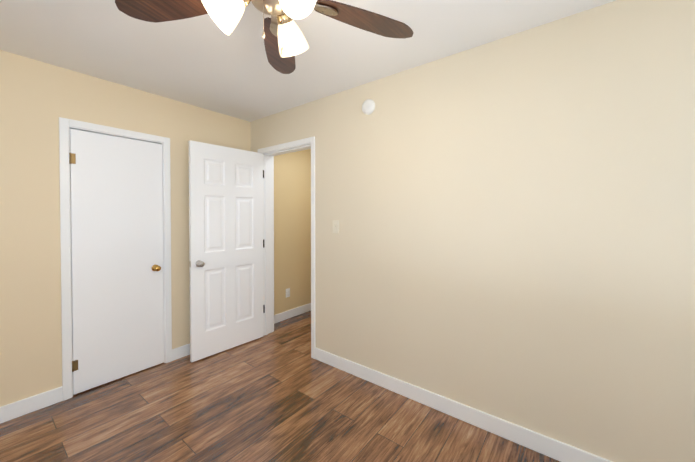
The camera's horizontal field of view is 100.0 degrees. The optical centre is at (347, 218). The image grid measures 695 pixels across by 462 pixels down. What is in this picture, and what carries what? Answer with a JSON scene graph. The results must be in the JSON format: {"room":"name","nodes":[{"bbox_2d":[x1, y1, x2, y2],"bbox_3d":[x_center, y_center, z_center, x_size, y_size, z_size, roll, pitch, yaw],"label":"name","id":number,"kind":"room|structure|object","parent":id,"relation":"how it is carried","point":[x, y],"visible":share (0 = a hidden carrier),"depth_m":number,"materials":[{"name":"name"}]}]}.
{"room":"empty bedroom","nodes":[
{"label":"empty bedroom","id":0,"kind":"room"},
{"bbox_2d":[0,50,310,406],"bbox_3d":[-2.048,0.107,2.808,0.755,2.440,4.860,1,1,38],"label":"wall","id":1,"kind":"structure","parent":0,"point":[38,99],"depth_m":2.11,"materials":[{"name":"beige paint"}]},
{"bbox_2d":[0,386,62,423],"bbox_3d":[-2.604,1.291,1.475,0.016,0.108,1.677,1,1,38],"label":"baseboard","id":2,"kind":"structure","parent":1,"relation":"attached to","point":[22,407],"depth_m":2.01,"materials":[{"name":"white wood"}]},
{"bbox_2d":[59,117,171,400],"bbox_3d":[-1.927,0.295,2.464,0.171,2.073,0.736,1,1,38],"label":"trim","id":3,"kind":"structure","parent":1,"relation":"attached to","point":[66,125],"depth_m":2.17,"materials":[{"name":"white wood"}]},
{"bbox_2d":[69,129,163,394],"bbox_3d":[-1.862,0.325,2.408,0.105,1.995,0.624,1,1,38],"label":"closet door","id":4,"kind":"structure","parent":1,"relation":"in","point":[116,187],"depth_m":2.38,"materials":[{"name":"white wood"}]},
{"bbox_2d":[172,343,189,360],"bbox_3d":[-1.379,1.270,3.059,0.016,0.108,0.857,1,1,38],"label":"baseboard","id":5,"kind":"structure","parent":1,"relation":"attached to","point":[182,351],"depth_m":2.78,"materials":[{"name":"white wood"}]},
{"bbox_2d":[286,288,289,297],"bbox_3d":[-0.783,0.974,3.832,0.007,0.114,0.070,1,1,38],"label":"outlet","id":6,"kind":"object","parent":1,"relation":"attached to","point":[288,292],"visible":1,"depth_m":3.83,"materials":[{"name":"white plastic"}]},
{"bbox_2d":[274,303,310,323],"bbox_3d":[-0.693,1.258,3.946,0.016,0.108,1.075,1,1,38],"label":"baseboard","id":7,"kind":"structure","parent":1,"relation":"attached to","point":[288,314],"depth_m":3.87,"materials":[{"name":"white wood"}]},
{"bbox_2d":[0,311,559,461],"bbox_3d":[-0.049,1.373,1.278,4.610,0.050,4.860,1,1,38],"label":"floor","id":8,"kind":"structure","parent":0,"point":[279,394],"depth_m":1.94,"materials":[{"name":"brown wood"}]},
{"bbox_2d":[0,0,615,121],"bbox_3d":[-0.049,-1.117,1.246,4.610,0.050,4.860,1,1,38],"label":"ceiling","id":9,"kind":"structure","parent":0,"point":[205,61],"depth_m":1.84,"materials":[{"name":"white paint"}]},
{"bbox_2d":[115,0,413,73],"bbox_3d":[-0.263,-0.828,0.989,1.177,0.521,1.183,1,1,38],"label":"ceiling fan","id":10,"kind":"object","parent":9,"relation":"hanging from","point":[285,42],"visible":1,"depth_m":1.13,"materials":[{"name":"brown wood"}]},
{"bbox_2d":[250,0,694,461],"bbox_3d":[0.687,0.117,2.087,4.455,2.440,0.155,1,1,38],"label":"wall","id":11,"kind":"structure","parent":0,"point":[512,240],"depth_m":1.69,"materials":[{"name":"beige paint"}]},
{"bbox_2d":[189,140,262,361],"bbox_3d":[-1.192,0.298,2.959,0.175,2.030,0.767,1,1,41],"label":"open bedroom door","id":12,"kind":"structure","parent":11,"relation":"in","point":[226,239],"depth_m":2.90,"materials":[{"name":"white wood"}]},
{"bbox_2d":[258,136,315,358],"bbox_3d":[-0.603,0.273,3.089,0.884,2.101,0.191,1,1,38],"label":"trim","id":13,"kind":"structure","parent":11,"relation":"attached to","point":[270,153],"depth_m":3.29,"materials":[{"name":"white wood"}]},
{"bbox_2d":[333,220,338,232],"bbox_3d":[-0.108,0.070,2.591,0.072,0.116,0.019,1,1,38],"label":"light switch","id":14,"kind":"object","parent":11,"relation":"attached to","point":[335,226],"visible":1,"depth_m":2.59,"materials":[{"name":"beige plastic"}]},
{"bbox_2d":[362,99,374,114],"bbox_3d":[0.164,-0.907,2.357,0.122,0.122,0.036,1,1,38],"label":"smoke detector","id":15,"kind":"object","parent":11,"relation":"attached to","point":[368,106],"visible":1,"depth_m":2.34,"materials":[{"name":"white plastic"}]},
{"bbox_2d":[315,348,612,461],"bbox_3d":[0.972,1.287,1.773,3.233,0.108,0.017,1,1,38],"label":"baseboard","id":16,"kind":"structure","parent":11,"relation":"attached to","point":[555,449],"depth_m":1.90,"materials":[{"name":"white wood"}]}
]}

